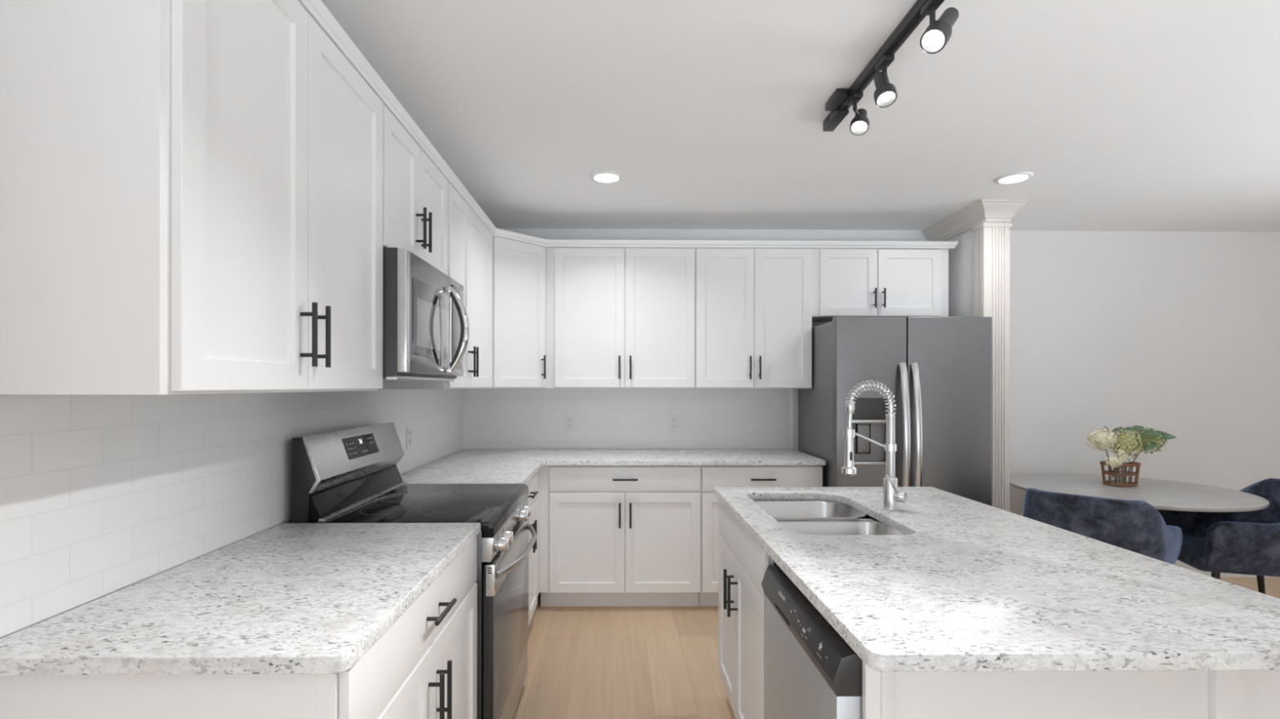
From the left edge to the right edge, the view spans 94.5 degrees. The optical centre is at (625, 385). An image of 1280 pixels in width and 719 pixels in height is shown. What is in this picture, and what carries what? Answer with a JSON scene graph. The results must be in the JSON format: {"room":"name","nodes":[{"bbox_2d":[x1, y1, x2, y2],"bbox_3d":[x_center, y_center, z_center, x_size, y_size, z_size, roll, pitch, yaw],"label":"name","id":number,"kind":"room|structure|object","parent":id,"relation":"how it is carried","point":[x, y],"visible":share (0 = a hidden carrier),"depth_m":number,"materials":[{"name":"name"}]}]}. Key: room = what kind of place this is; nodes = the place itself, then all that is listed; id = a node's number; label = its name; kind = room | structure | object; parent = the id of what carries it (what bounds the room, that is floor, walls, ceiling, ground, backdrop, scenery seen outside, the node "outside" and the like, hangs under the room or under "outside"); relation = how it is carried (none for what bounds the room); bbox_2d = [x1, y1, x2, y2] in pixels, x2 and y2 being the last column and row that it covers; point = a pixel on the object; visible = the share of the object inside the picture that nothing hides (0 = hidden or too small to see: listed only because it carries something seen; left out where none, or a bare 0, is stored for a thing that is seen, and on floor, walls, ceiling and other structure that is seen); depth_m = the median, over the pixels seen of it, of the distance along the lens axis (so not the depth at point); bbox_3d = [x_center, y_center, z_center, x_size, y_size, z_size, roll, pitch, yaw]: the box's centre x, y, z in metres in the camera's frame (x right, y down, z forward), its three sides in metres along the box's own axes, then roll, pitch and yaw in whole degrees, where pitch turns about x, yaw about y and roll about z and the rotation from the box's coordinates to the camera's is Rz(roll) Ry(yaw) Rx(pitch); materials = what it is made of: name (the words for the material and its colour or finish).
{"room":"kitchen","nodes":[
{"label":"kitchen","id":0,"kind":"room"},
{"bbox_2d":[0,388,462,639],"bbox_3d":[-1.156,0.124,0.828,0.106,2.470,6.884,0,0,-1],"label":"wall","id":1,"kind":"structure","parent":0,"point":[101,495],"depth_m":1.36,"materials":[{"name":"tile"}]},
{"bbox_2d":[0,0,382,395],"bbox_3d":[-0.912,-0.442,1.427,0.382,0.913,0.892,0,0,-1],"label":"upper cabinet","id":2,"kind":"object","parent":1,"relation":"attached to","point":[191,191],"visible":1,"depth_m":1.01,"materials":[{"name":"white wood"}]},
{"bbox_2d":[297,0,958,250],"bbox_3d":[0.522,-0.918,2.576,3.300,0.042,3.226,0,0,-1],"label":"crown molding","id":3,"kind":"structure","parent":2,"relation":"on","point":[318,11],"depth_m":3.53,"materials":[{"name":"white wood"}]},
{"bbox_2d":[406,426,411,448],"bbox_3d":[-1.126,0.270,3.086,0.009,0.116,0.072,0,0,-1],"label":"electrical outlet","id":4,"kind":"object","parent":1,"relation":"attached to","point":[408,428],"visible":1,"depth_m":3.08,"materials":[{"name":"white plastic"}]},
{"bbox_2d":[408,430,411,436],"bbox_3d":[-1.125,0.249,3.086,0.005,0.031,0.032,0,0,-1],"label":"receptacle","id":5,"kind":"object","parent":4,"relation":"attached to","point":[409,431],"depth_m":3.09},
{"bbox_2d":[408,438,411,444],"bbox_3d":[-1.125,0.291,3.086,0.005,0.031,0.032,0,0,-1],"label":"receptacle","id":6,"kind":"object","parent":4,"relation":"attached to","point":[409,439],"depth_m":3.08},
{"bbox_2d":[382,104,447,275],"bbox_3d":[-0.922,-0.671,2.233,0.382,0.455,0.715,0,0,-1],"label":"upper cabinet","id":7,"kind":"object","parent":1,"relation":"attached to","point":[415,191],"visible":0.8,"depth_m":2.15,"materials":[{"name":"white wood"}]},
{"bbox_2d":[382,247,470,381],"bbox_3d":[-0.861,-0.230,2.228,0.513,0.420,0.704,0,0,-1],"label":"microwave","id":8,"kind":"object","parent":7,"relation":"attached to","point":[426,327],"visible":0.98,"depth_m":2.01,"materials":[{"name":"silver metal"}]},
{"bbox_2d":[377,183,492,389],"bbox_3d":[-0.933,-0.442,3.065,0.382,0.913,0.946,0,0,-1],"label":"upper cabinet","id":9,"kind":"object","parent":1,"relation":"attached to","point":[469,242],"visible":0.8,"depth_m":2.99,"materials":[{"name":"white wood"}]},
{"bbox_2d":[320,0,1279,231],"bbox_3d":[2.542,-1.156,0.824,7.498,0.100,6.984,0,0,-1],"label":"ceiling","id":10,"kind":"structure","parent":0,"point":[1124,115],"depth_m":2.38,"materials":[{"name":"white paint"}]},
{"bbox_2d":[589,170,622,183],"bbox_3d":[-0.100,-1.104,3.134,0.178,0.010,0.178,0,0,-1],"label":"recessed light","id":11,"kind":"object","parent":10,"relation":"in","point":[601,176],"visible":1,"depth_m":3.12,"materials":[{"name":"white plastic"}]},
{"bbox_2d":[822,0,927,131],"bbox_3d":[0.834,-1.085,1.821,0.086,0.046,1.320,0,0,-1],"label":"track rail","id":12,"kind":"object","parent":10,"relation":"attached to","point":[837,104],"visible":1,"depth_m":2.04,"materials":[{"name":"black metal"}]},
{"bbox_2d":[847,91,869,135],"bbox_3d":[0.874,-1.008,2.210,0.082,0.129,0.107,0,0,-1],"label":"track spotlight","id":13,"kind":"object","parent":12,"relation":"attached to","point":[860,124],"visible":1,"depth_m":2.20,"materials":[{"name":"black metal"}]},
{"bbox_2d":[873,53,897,107],"bbox_3d":[0.845,-0.993,1.934,0.068,0.159,0.095,0,0,-1],"label":"track spotlight","id":14,"kind":"object","parent":12,"relation":"hanging from","point":[885,95],"visible":1,"depth_m":1.93,"materials":[{"name":"black metal"}]},
{"bbox_2d":[920,0,959,53],"bbox_3d":[0.853,-0.987,1.618,0.096,0.172,0.134,0,0,34],"label":"track spotlight","id":15,"kind":"object","parent":12,"relation":"attached to","point":[938,33],"visible":1,"depth_m":1.60,"materials":[{"name":"black metal"}]},
{"bbox_2d":[993,171,1033,184],"bbox_3d":[2.062,-1.101,3.144,0.178,0.010,0.178,0,0,-1],"label":"recessed light","id":16,"kind":"object","parent":10,"relation":"in","point":[1015,177],"visible":1,"depth_m":3.13,"materials":[{"name":"white plastic"}]},
{"bbox_2d":[462,228,1279,515],"bbox_3d":[2.498,0.129,4.260,7.298,2.470,0.112,0,0,-1],"label":"wall","id":17,"kind":"structure","parent":0,"point":[1176,334],"depth_m":4.22,"materials":[{"name":"paint"}]},
{"bbox_2d":[490,235,546,388],"bbox_3d":[-0.823,-0.442,3.852,0.629,0.913,0.628,0,0,-1],"label":"upper cabinet","id":18,"kind":"object","parent":17,"relation":"attached to","point":[518,268],"visible":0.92,"depth_m":3.67,"materials":[{"name":"white wood"}]},
{"bbox_2d":[564,415,574,431],"bbox_3d":[-0.390,0.264,4.169,0.072,0.116,0.009,0,0,-1],"label":"electrical outlet","id":19,"kind":"object","parent":17,"relation":"attached to","point":[569,420],"visible":1,"depth_m":4.17,"materials":[{"name":"white plastic"}]},
{"bbox_2d":[567,417,572,422],"bbox_3d":[-0.390,0.243,4.167,0.032,0.031,0.005,0,0,-1],"label":"receptacle","id":20,"kind":"object","parent":19,"relation":"attached to","point":[569,420],"depth_m":4.17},
{"bbox_2d":[567,424,572,428],"bbox_3d":[-0.390,0.285,4.167,0.032,0.031,0.005,0,0,-1],"label":"receptacle","id":21,"kind":"object","parent":19,"relation":"attached to","point":[569,426],"depth_m":4.17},
{"bbox_2d":[546,248,694,388],"bbox_3d":[-0.033,-0.441,3.987,0.970,0.913,0.382,0,0,-1],"label":"upper cabinet","id":22,"kind":"object","parent":17,"relation":"attached to","point":[616,317],"visible":1,"depth_m":3.84,"materials":[{"name":"white wood"}]},
{"bbox_2d":[462,388,791,448],"bbox_3d":[0.015,0.204,4.181,2.318,0.486,0.006,0,0,-1],"label":"backsplash","id":23,"kind":"structure","parent":17,"relation":"attached to","point":[493,418],"depth_m":4.18,"materials":[{"name":"tile"}]},
{"bbox_2d":[668,415,679,431],"bbox_3d":[0.343,0.265,4.178,0.072,0.116,0.009,0,0,-1],"label":"electrical outlet","id":24,"kind":"object","parent":17,"relation":"attached to","point":[673,420],"visible":1,"depth_m":4.18,"materials":[{"name":"white plastic"}]},
{"bbox_2d":[671,417,675,422],"bbox_3d":[0.343,0.244,4.176,0.032,0.031,0.005,0,0,-1],"label":"receptacle","id":25,"kind":"object","parent":24,"relation":"attached to","point":[673,420],"depth_m":4.18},
{"bbox_2d":[694,248,812,388],"bbox_3d":[0.835,-0.440,3.998,0.761,0.913,0.382,0,0,-1],"label":"upper cabinet","id":26,"kind":"object","parent":17,"relation":"attached to","point":[753,307],"visible":0.91,"depth_m":3.85,"materials":[{"name":"white wood"}]},
{"bbox_2d":[812,248,948,322],"bbox_3d":[1.667,-0.674,4.008,0.900,0.443,0.382,0,0,-1],"label":"upper cabinet","id":27,"kind":"object","parent":17,"relation":"attached to","point":[846,282],"visible":0.86,"depth_m":3.86,"materials":[{"name":"white wood"}]},
{"bbox_2d":[1174,560,1273,577],"bbox_3d":[4.222,1.300,4.229,3.848,0.132,0.015,0,0,-1],"label":"baseboard","id":28,"kind":"structure","parent":17,"relation":"attached to","point":[1178,563],"depth_m":4.22,"materials":[{"name":"wood"}]},
{"bbox_2d":[512,577,1279,718],"bbox_3d":[2.539,1.414,0.824,7.498,0.100,6.984,0,0,-1],"label":"floor","id":29,"kind":"structure","parent":0,"point":[584,662],"depth_m":2.90,"materials":[{"name":"brown wood"}]},
{"bbox_2d":[0,535,477,718],"bbox_3d":[-0.777,0.919,1.463,0.675,0.881,0.934,0,0,-1],"label":"base cabinet","id":30,"kind":"object","parent":29,"relation":"on","point":[424,666],"visible":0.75,"depth_m":1.01,"materials":[{"name":"white wood"}]},
{"bbox_2d":[0,523,480,675],"bbox_3d":[-0.788,0.462,1.451,0.644,0.032,0.958,0,0,-1],"label":"countertop","id":31,"kind":"structure","parent":30,"relation":"on","point":[284,598],"depth_m":1.18,"materials":[{"name":"stone"}]},
{"bbox_2d":[291,422,537,718],"bbox_3d":[-0.731,0.762,2.316,0.728,1.196,0.762,0,0,-1],"label":"range","id":32,"kind":"object","parent":29,"relation":"on","point":[350,475],"visible":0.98,"depth_m":2.12,"materials":[{"name":"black metal"}]},
{"bbox_2d":[308,484,528,537],"bbox_3d":[-0.738,0.471,2.316,0.604,0.050,0.760,0,0,-1],"label":"cooktop","id":33,"kind":"object","parent":32,"relation":"in","point":[493,506],"depth_m":2.20,"materials":[{"name":"black glass"}]},
{"bbox_2d":[525,470,538,627],"bbox_3d":[-0.798,0.919,3.133,0.675,0.881,0.867,0,0,-1],"label":"base cabinet","id":34,"kind":"object","parent":29,"relation":"on","point":[532,484],"visible":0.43,"depth_m":3.22,"materials":[{"name":"white wood"}]},
{"bbox_2d":[538,466,701,606],"bbox_3d":[-0.036,0.920,3.848,0.978,0.881,0.657,0,0,-1],"label":"base cabinet","id":35,"kind":"object","parent":29,"relation":"on","point":[609,535],"visible":0.93,"depth_m":3.56,"materials":[{"name":"white wood"}]},
{"bbox_2d":[400,448,826,484],"bbox_3d":[0.037,0.463,3.444,2.344,0.032,1.468,0,0,-1],"label":"countertop","id":36,"kind":"structure","parent":35,"relation":"on","point":[464,466],"depth_m":3.55,"materials":[{"name":"stone"}]},
{"bbox_2d":[698,466,822,606],"bbox_3d":[0.823,0.921,3.859,0.735,0.881,0.657,0,0,-1],"label":"base cabinet","id":37,"kind":"object","parent":29,"relation":"on","point":[711,477],"visible":0.31,"depth_m":3.57,"materials":[{"name":"white wood"}]},
{"bbox_2d":[718,499,882,718],"bbox_3d":[0.703,0.921,2.198,0.657,0.881,0.801,0,0,-1],"label":"base cabinet","id":38,"kind":"object","parent":29,"relation":"on","point":[743,563],"visible":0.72,"depth_m":2.15,"materials":[{"name":"white wood"}]},
{"bbox_2d":[761,564,862,718],"bbox_3d":[0.718,0.932,1.496,0.609,0.860,0.597,0,0,-1],"label":"dishwasher","id":39,"kind":"object","parent":29,"relation":"on","point":[811,672],"visible":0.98,"depth_m":1.43,"materials":[{"name":"silver metal"}]},
{"bbox_2d":[798,316,991,506],"bbox_3d":[1.667,0.479,3.768,0.905,1.768,0.843,0,0,-1],"label":"refrigerator","id":40,"kind":"object","parent":29,"relation":"on","point":[937,371],"visible":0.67,"depth_m":3.42,"materials":[{"name":"grey metal"}]},
{"bbox_2d":[862,660,1279,718],"bbox_3d":[0.907,0.921,1.881,0.880,0.881,1.436,0,0,-1],"label":"kitchen island","id":41,"kind":"object","parent":29,"relation":"on","point":[1184,694],"visible":0.15,"depth_m":1.18,"materials":[{"name":"white wood"}]},
{"bbox_2d":[714,486,1279,671],"bbox_3d":[0.888,0.464,1.810,0.975,0.032,1.638,0,0,-1],"label":"island countertop","id":42,"kind":"structure","parent":41,"relation":"on","point":[968,585],"depth_m":1.27,"materials":[{"name":"stone"}]},
{"bbox_2d":[753,500,904,565],"bbox_3d":[0.694,0.582,2.129,0.422,0.202,0.720,0,0,-1],"label":"double sink","id":43,"kind":"object","parent":42,"relation":"in","point":[823,517],"visible":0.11,"depth_m":2.15,"materials":[{"name":"metal"}]},
{"bbox_2d":[841,380,906,511],"bbox_3d":[0.897,0.215,2.133,0.227,0.466,0.075,0,0,-1],"label":"kitchen faucet","id":44,"kind":"object","parent":42,"relation":"on","point":[892,495],"visible":1,"depth_m":2.13,"materials":[{"name":"silver metal"}]},
{"bbox_2d":[1022,488,1182,564],"bbox_3d":[2.425,0.947,3.048,0.634,0.836,0.583,0,0,-40],"label":"dining chair","id":45,"kind":"object","parent":29,"relation":"on","point":[1137,526],"visible":0.44,"depth_m":2.79,"materials":[{"name":"blue fabric"}]},
{"bbox_2d":[1009,473,1269,512],"bbox_3d":[3.010,0.990,3.573,1.190,0.750,1.190,0,0,-1],"label":"dining table","id":46,"kind":"object","parent":29,"relation":"on","point":[1162,495],"visible":0.59,"depth_m":3.43,"materials":[{"name":"concrete"}]},
{"bbox_2d":[1099,461,1141,487],"bbox_3d":[3.059,0.542,3.659,0.201,0.142,0.153,0,0,-15],"label":"wicker basket","id":47,"kind":"object","parent":46,"relation":"on","point":[1103,464],"visible":0.81,"depth_m":3.60,"materials":[{"name":"brown wicker"}]},
{"bbox_2d":[1108,466,1121,484],"bbox_3d":[3.021,0.531,3.648,0.068,0.150,0.068,0,0,-1],"label":"glass jar","id":48,"kind":"object","parent":47,"relation":"in","point":[1113,477],"visible":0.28,"depth_m":3.62,"materials":[{"name":"clear glass"}]},
{"bbox_2d":[1085,426,1125,469],"bbox_3d":[2.938,0.405,3.641,0.179,0.321,0.157,0,0,-1],"label":"hydrangea","id":49,"kind":"object","parent":48,"relation":"in","point":[1103,440],"visible":0.99,"depth_m":3.60,"materials":[{"name":"beige plant"}]},
{"bbox_2d":[1105,456,1124,473],"bbox_3d":[2.967,0.487,3.578,0.127,0.128,0.075,0,0,-28],"label":"hydrangea","id":50,"kind":"object","parent":48,"relation":"in","point":[1113,462],"visible":1,"depth_m":3.56,"materials":[{"name":"beige plant"}]},
{"bbox_2d":[1115,448,1128,468],"bbox_3d":[3.008,0.462,3.591,0.062,0.168,0.105,0,0,24],"label":"hydrangea","id":51,"kind":"object","parent":48,"relation":"in","point":[1122,455],"visible":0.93,"depth_m":3.56,"materials":[{"name":"beige plant"}]},
{"bbox_2d":[1110,426,1146,460],"bbox_3d":[3.062,0.407,3.612,0.186,0.317,0.159,0,0,-1],"label":"hydrangea","id":52,"kind":"object","parent":48,"relation":"in","point":[1129,442],"visible":0.76,"depth_m":3.58,"materials":[{"name":"green plant"}]},
{"bbox_2d":[1123,459,1131,484],"bbox_3d":[3.096,0.531,3.668,0.068,0.150,0.068,0,0,-1],"label":"glass jar","id":53,"kind":"object","parent":47,"relation":"in","point":[1128,468],"visible":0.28,"depth_m":3.64,"materials":[{"name":"clear glass"}]},
{"bbox_2d":[1131,425,1176,463],"bbox_3d":[3.214,0.405,3.637,0.235,0.323,0.188,0,0,-22],"label":"hydrangea","id":54,"kind":"object","parent":53,"relation":"in","point":[1152,437],"visible":0.77,"depth_m":3.60,"materials":[{"name":"green plant"}]},
{"bbox_2d":[1157,478,1279,594],"bbox_3d":[3.419,0.948,3.267,0.634,0.836,0.583,0,0,17],"label":"dining chair","id":55,"kind":"object","parent":29,"relation":"on","point":[1242,543],"visible":0.71,"depth_m":3.11,"materials":[{"name":"blue fabric"}]},
{"bbox_2d":[943,228,973,316],"bbox_3d":[2.243,0.129,3.920,0.120,2.470,0.584,0,0,-1],"label":"wall","id":56,"kind":"structure","parent":0,"point":[961,259],"depth_m":3.84,"materials":[{"name":"white paint"}]},
{"bbox_2d":[920,199,1027,241],"bbox_3d":[2.245,-1.049,3.859,0.276,0.114,0.706,0,0,-1],"label":"trim","id":57,"kind":"structure","parent":56,"relation":"attached to","point":[989,210],"depth_m":3.64,"materials":[{"name":"white wood"}]},
{"bbox_2d":[971,218,1012,511],"bbox_3d":[2.247,0.174,3.635,0.176,2.380,0.127,0,0,-1],"label":"column","id":58,"kind":"structure","parent":56,"relation":"attached to","point":[991,239],"depth_m":3.58,"materials":[{"name":"white wood"}]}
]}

